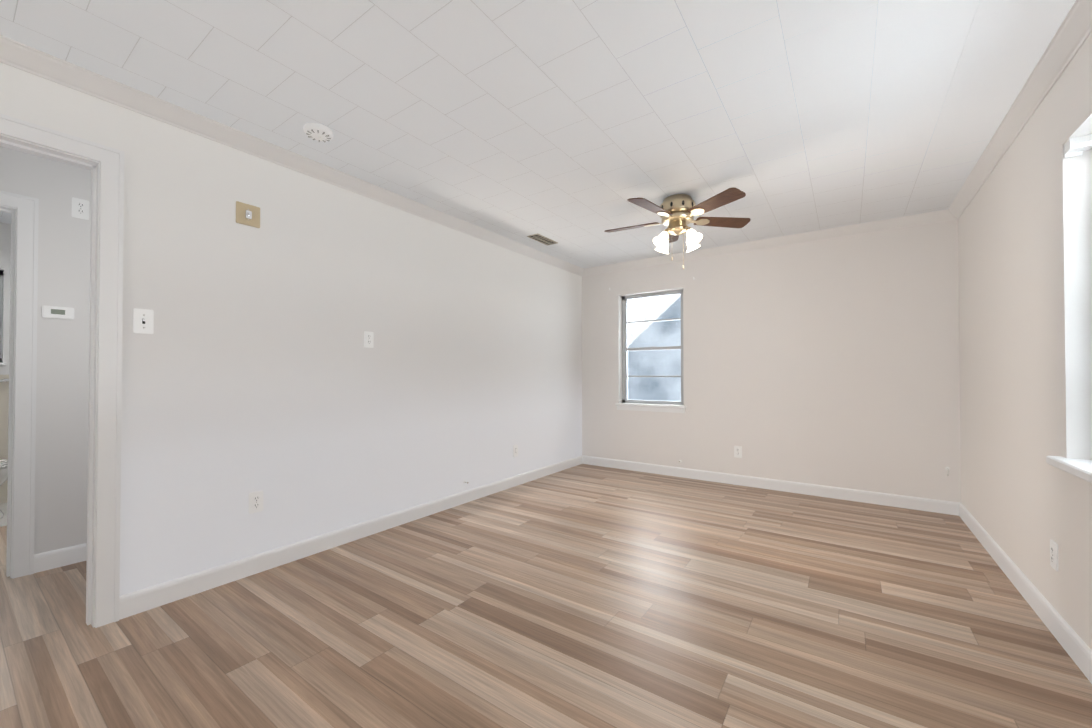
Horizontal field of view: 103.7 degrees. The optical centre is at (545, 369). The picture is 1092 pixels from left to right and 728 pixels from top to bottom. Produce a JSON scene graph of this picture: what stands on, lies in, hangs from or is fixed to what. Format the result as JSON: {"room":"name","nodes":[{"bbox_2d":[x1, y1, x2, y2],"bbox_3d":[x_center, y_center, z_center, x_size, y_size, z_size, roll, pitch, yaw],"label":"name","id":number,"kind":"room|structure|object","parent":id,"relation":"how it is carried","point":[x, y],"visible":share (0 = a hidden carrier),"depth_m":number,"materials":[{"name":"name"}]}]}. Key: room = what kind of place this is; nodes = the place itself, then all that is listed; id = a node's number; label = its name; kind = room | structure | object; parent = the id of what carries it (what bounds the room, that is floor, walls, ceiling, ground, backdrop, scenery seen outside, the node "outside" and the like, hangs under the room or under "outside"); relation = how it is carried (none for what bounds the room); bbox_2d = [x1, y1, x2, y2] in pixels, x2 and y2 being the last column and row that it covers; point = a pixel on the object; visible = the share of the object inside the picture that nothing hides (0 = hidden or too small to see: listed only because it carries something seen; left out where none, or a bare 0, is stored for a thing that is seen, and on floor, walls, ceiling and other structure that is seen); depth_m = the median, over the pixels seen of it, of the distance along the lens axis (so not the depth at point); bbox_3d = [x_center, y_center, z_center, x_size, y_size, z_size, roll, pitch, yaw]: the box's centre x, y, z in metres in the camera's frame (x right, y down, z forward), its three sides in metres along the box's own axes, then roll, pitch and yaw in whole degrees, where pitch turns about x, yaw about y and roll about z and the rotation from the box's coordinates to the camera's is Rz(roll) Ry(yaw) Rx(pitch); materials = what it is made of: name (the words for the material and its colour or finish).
{"room":"empty living room","nodes":[
{"label":"empty living room","id":0,"kind":"room"},
{"bbox_2d":[0,222,10,503],"bbox_3d":[-4.829,-0.057,3.660,0.120,2.440,2.300,0,-1,35],"label":"wall","id":1,"kind":"structure","parent":0,"point":[5,246],"depth_m":3.73,"materials":[{"name":"white paint"}]},
{"bbox_2d":[0,270,3,362],"bbox_3d":[-4.962,-0.464,3.493,0.051,0.810,0.665,0,-1,35],"label":"bathroom window","id":2,"kind":"structure","parent":1,"relation":"in","point":[1,307],"depth_m":3.75,"materials":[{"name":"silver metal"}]},
{"bbox_2d":[0,146,90,553],"bbox_3d":[-2.956,-0.070,2.465,0.120,2.440,3.300,0,-1,35],"label":"wall","id":3,"kind":"structure","parent":0,"point":[62,392],"depth_m":2.51,"materials":[{"name":"white paint"}]},
{"bbox_2d":[0,190,38,578],"bbox_3d":[-3.220,0.086,2.087,0.166,2.120,0.940,0,-1,35],"label":"door frame","id":4,"kind":"structure","parent":3,"relation":"in","point":[23,210],"depth_m":2.39,"materials":[{"name":"white paint"}]},
{"bbox_2d":[41,305,73,318],"bbox_3d":[-2.843,-0.333,2.499,0.029,0.068,0.125,0,-1,35],"label":"thermostat","id":5,"kind":"object","parent":3,"relation":"attached to","point":[57,312],"visible":0.98,"depth_m":2.49,"materials":[{"name":"white plastic"}]},
{"bbox_2d":[34,543,86,572],"bbox_3d":[-2.900,1.099,2.413,0.015,0.102,3.060,0,-1,35],"label":"baseboard","id":6,"kind":"structure","parent":3,"relation":"attached to","point":[49,560],"depth_m":2.50,"materials":[{"name":"white paint"}]},
{"bbox_2d":[72,197,88,219],"bbox_3d":[-2.802,-0.969,2.581,0.009,0.117,0.072,0,-1,35],"label":"outlet","id":7,"kind":"object","parent":3,"relation":"attached to","point":[80,208],"visible":1,"depth_m":2.58,"materials":[{"name":"white plastic"}]},
{"bbox_2d":[0,62,581,595],"bbox_3d":[-1.403,-0.065,2.883,0.120,2.440,6.610,0,-1,35],"label":"wall","id":8,"kind":"structure","parent":0,"point":[250,364],"depth_m":2.60,"materials":[{"name":"white paint"}]},
{"bbox_2d":[0,113,123,627],"bbox_3d":[-2.289,0.066,1.621,0.166,2.150,0.960,0,-1,35],"label":"door frame","id":9,"kind":"structure","parent":8,"relation":"attached to","point":[104,164],"depth_m":1.93,"materials":[{"name":"white paint"}]},
{"bbox_2d":[133,308,153,333],"bbox_3d":[-1.913,-0.230,2.040,0.017,0.117,0.072,0,-1,35],"label":"light switch","id":10,"kind":"object","parent":8,"relation":"attached to","point":[143,321],"visible":1,"depth_m":2.04,"materials":[{"name":"white plastic"}]},
{"bbox_2d":[236,201,259,227],"bbox_3d":[-1.663,-0.867,2.399,0.020,0.118,0.118,0,-1,35],"label":"switch plate","id":11,"kind":"object","parent":8,"relation":"attached to","point":[248,214],"visible":1,"depth_m":2.40,"materials":[{"name":"beige plastic"}]},
{"bbox_2d":[249,490,262,513],"bbox_3d":[-1.639,0.750,2.425,0.009,0.117,0.072,0,-1,35],"label":"electrical outlet","id":12,"kind":"object","parent":8,"relation":"attached to","point":[255,501],"visible":1,"depth_m":2.42,"materials":[{"name":"white plastic"}]},
{"bbox_2d":[0,35,583,275],"bbox_3d":[-1.338,-1.247,2.826,0.066,0.078,6.330,0,-1,35],"label":"crown molding","id":13,"kind":"structure","parent":8,"relation":"attached to","point":[13,53],"depth_m":2.27,"materials":[{"name":"white paint"}]},
{"bbox_2d":[119,455,582,619],"bbox_3d":[-0.748,1.113,3.683,0.015,0.102,4.207,0,-1,35],"label":"baseboard","id":14,"kind":"structure","parent":8,"relation":"attached to","point":[139,601],"depth_m":2.60,"materials":[{"name":"white paint"}]},
{"bbox_2d":[364,331,373,347],"bbox_3d":[-1.240,-0.210,3.004,0.009,0.112,0.070,0,-1,35],"label":"electrical outlet","id":15,"kind":"object","parent":8,"relation":"attached to","point":[368,339],"visible":1,"depth_m":3.00,"materials":[{"name":"white plastic"}]},
{"bbox_2d":[513,445,517,456],"bbox_3d":[-0.306,0.821,4.321,0.009,0.117,0.072,0,-1,35],"label":"electrical outlet","id":16,"kind":"object","parent":8,"relation":"attached to","point":[515,450],"visible":1,"depth_m":4.32,"materials":[{"name":"white plastic"}]},
{"bbox_2d":[0,0,1075,268],"bbox_3d":[-1.244,-1.337,2.786,7.007,0.100,6.610,0,-1,35],"label":"ceiling","id":17,"kind":"structure","parent":0,"point":[570,126],"depth_m":2.00,"materials":[{"name":"paint"}]},
{"bbox_2d":[303,123,333,141],"bbox_3d":[-1.227,-1.272,2.315,0.144,0.039,0.144,0,-1,35],"label":"smoke detector","id":18,"kind":"object","parent":17,"relation":"attached to","point":[318,132],"visible":1,"depth_m":2.28,"materials":[{"name":"white plastic"}]},
{"bbox_2d":[527,234,557,244],"bbox_3d":[-0.030,-1.264,4.187,0.130,0.013,0.340,0,-1,35],"label":"ceiling vent","id":19,"kind":"object","parent":17,"relation":"in","point":[542,239],"visible":0.98,"depth_m":4.17,"materials":[{"name":"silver metal"}]},
{"bbox_2d":[604,187,750,268],"bbox_3d":[0.957,-1.017,3.219,1.079,0.530,1.091,0,-1,35],"label":"ceiling fan","id":20,"kind":"object","parent":17,"relation":"hanging from","point":[676,212],"visible":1,"depth_m":3.12,"materials":[{"name":"brown wood"}]},
{"bbox_2d":[0,464,1091,727],"bbox_3d":[-1.244,1.203,2.757,7.007,0.100,6.610,0,-1,35],"label":"floor","id":21,"kind":"structure","parent":0,"point":[586,596],"depth_m":1.88,"materials":[{"name":"laminate"}]},
{"bbox_2d":[0,503,6,526],"bbox_3d":[-4.387,1.157,3.397,0.890,0.006,2.000,0,-1,35],"label":"floor","id":22,"kind":"structure","parent":21,"relation":"on","point":[3,509],"depth_m":3.40,"materials":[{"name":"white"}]},
{"bbox_2d":[0,459,7,518],"bbox_3d":[-4.418,0.764,3.106,0.460,0.775,0.700,0,-1,35],"label":"toilet","id":23,"kind":"object","parent":22,"relation":"on","point":[3,470],"visible":0.67,"depth_m":3.30,"materials":[{"name":"white ceramic"}]},
{"bbox_2d":[582,220,960,502],"bbox_3d":[0.611,-0.037,5.410,7.007,2.440,0.160,0,-1,35],"label":"wall","id":24,"kind":"structure","parent":0,"point":[834,362],"depth_m":4.02,"materials":[{"name":"white paint"}]},
{"bbox_2d":[615,403,685,412],"bbox_3d":[1.204,0.438,4.928,0.833,0.079,0.124,0,-1,35],"label":"sill","id":25,"kind":"structure","parent":24,"relation":"attached to","point":[654,407],"depth_m":4.88,"materials":[{"name":"white paint"}]},
{"bbox_2d":[622,290,683,404],"bbox_3d":[1.252,-0.244,5.003,0.773,1.295,0.051,0,-1,35],"label":"window","id":26,"kind":"structure","parent":24,"relation":"in","point":[625,349],"depth_m":5.04,"materials":[{"name":"glass"}]},
{"bbox_2d":[734,446,741,457],"bbox_3d":[1.950,0.836,4.355,0.072,0.117,0.009,0,-1,35],"label":"electrical outlet","id":27,"kind":"object","parent":24,"relation":"attached to","point":[737,451],"visible":1,"depth_m":4.35,"materials":[{"name":"white plastic"}]},
{"bbox_2d":[584,210,943,275],"bbox_3d":[1.860,-1.229,4.406,3.300,0.078,0.066,0,-1,35],"label":"crown molding","id":28,"kind":"structure","parent":24,"relation":"attached to","point":[936,216],"depth_m":4.10,"materials":[{"name":"white paint"}]},
{"bbox_2d":[583,455,954,514],"bbox_3d":[1.874,1.121,4.401,3.420,0.102,0.015,0,-1,35],"label":"baseboard","id":29,"kind":"structure","parent":24,"relation":"attached to","point":[901,501],"depth_m":4.08,"materials":[{"name":"white paint"}]},
{"bbox_2d":[958,33,1091,649],"bbox_3d":[1.510,-0.089,0.737,0.160,2.440,6.450,0,-1,35],"label":"wall","id":30,"kind":"structure","parent":0,"point":[1025,277],"depth_m":2.03,"materials":[{"name":"white paint"}]},
{"bbox_2d":[944,0,1091,221],"bbox_3d":[1.452,-1.269,0.865,0.066,0.078,6.330,0,-1,35],"label":"crown molding","id":31,"kind":"structure","parent":30,"relation":"attached to","point":[1066,42],"depth_m":1.95,"materials":[{"name":"white paint"}]},
{"bbox_2d":[955,502,1091,683],"bbox_3d":[1.473,1.081,0.823,0.015,0.102,6.330,0,-1,35],"label":"baseboard","id":32,"kind":"structure","parent":30,"relation":"attached to","point":[1077,649],"depth_m":2.01,"materials":[{"name":"white paint"}]},
{"bbox_2d":[1050,539,1058,570],"bbox_3d":[2.205,0.806,1.863,0.009,0.117,0.072,0,-1,35],"label":"electrical outlet","id":33,"kind":"object","parent":30,"relation":"attached to","point":[1054,563],"visible":0.98,"depth_m":1.85,"materials":[{"name":"white plastic"}]},
{"bbox_2d":[1046,456,1091,482],"bbox_3d":[1.865,0.376,1.332,0.140,0.036,1.090,0,-1,35],"label":"sill","id":34,"kind":"structure","parent":30,"relation":"attached to","point":[1081,468],"depth_m":1.65,"materials":[{"name":"white paint"}]},
{"bbox_2d":[1064,134,1091,158],"bbox_3d":[2.144,-0.897,1.722,0.066,0.058,0.056,0,-1,35],"label":"bracket","id":35,"kind":"object","parent":30,"relation":"attached to","point":[1075,146],"visible":1,"depth_m":1.71,"materials":[{"name":"white"}]},
{"label":"outside","id":36,"kind":"structure","parent":0,"visible":0},
{"bbox_2d":[628,294,680,400],"bbox_3d":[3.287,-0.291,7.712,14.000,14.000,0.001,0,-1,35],"label":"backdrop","id":37,"kind":"structure","parent":36,"point":[648,339],"depth_m":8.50,"materials":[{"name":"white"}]}
]}

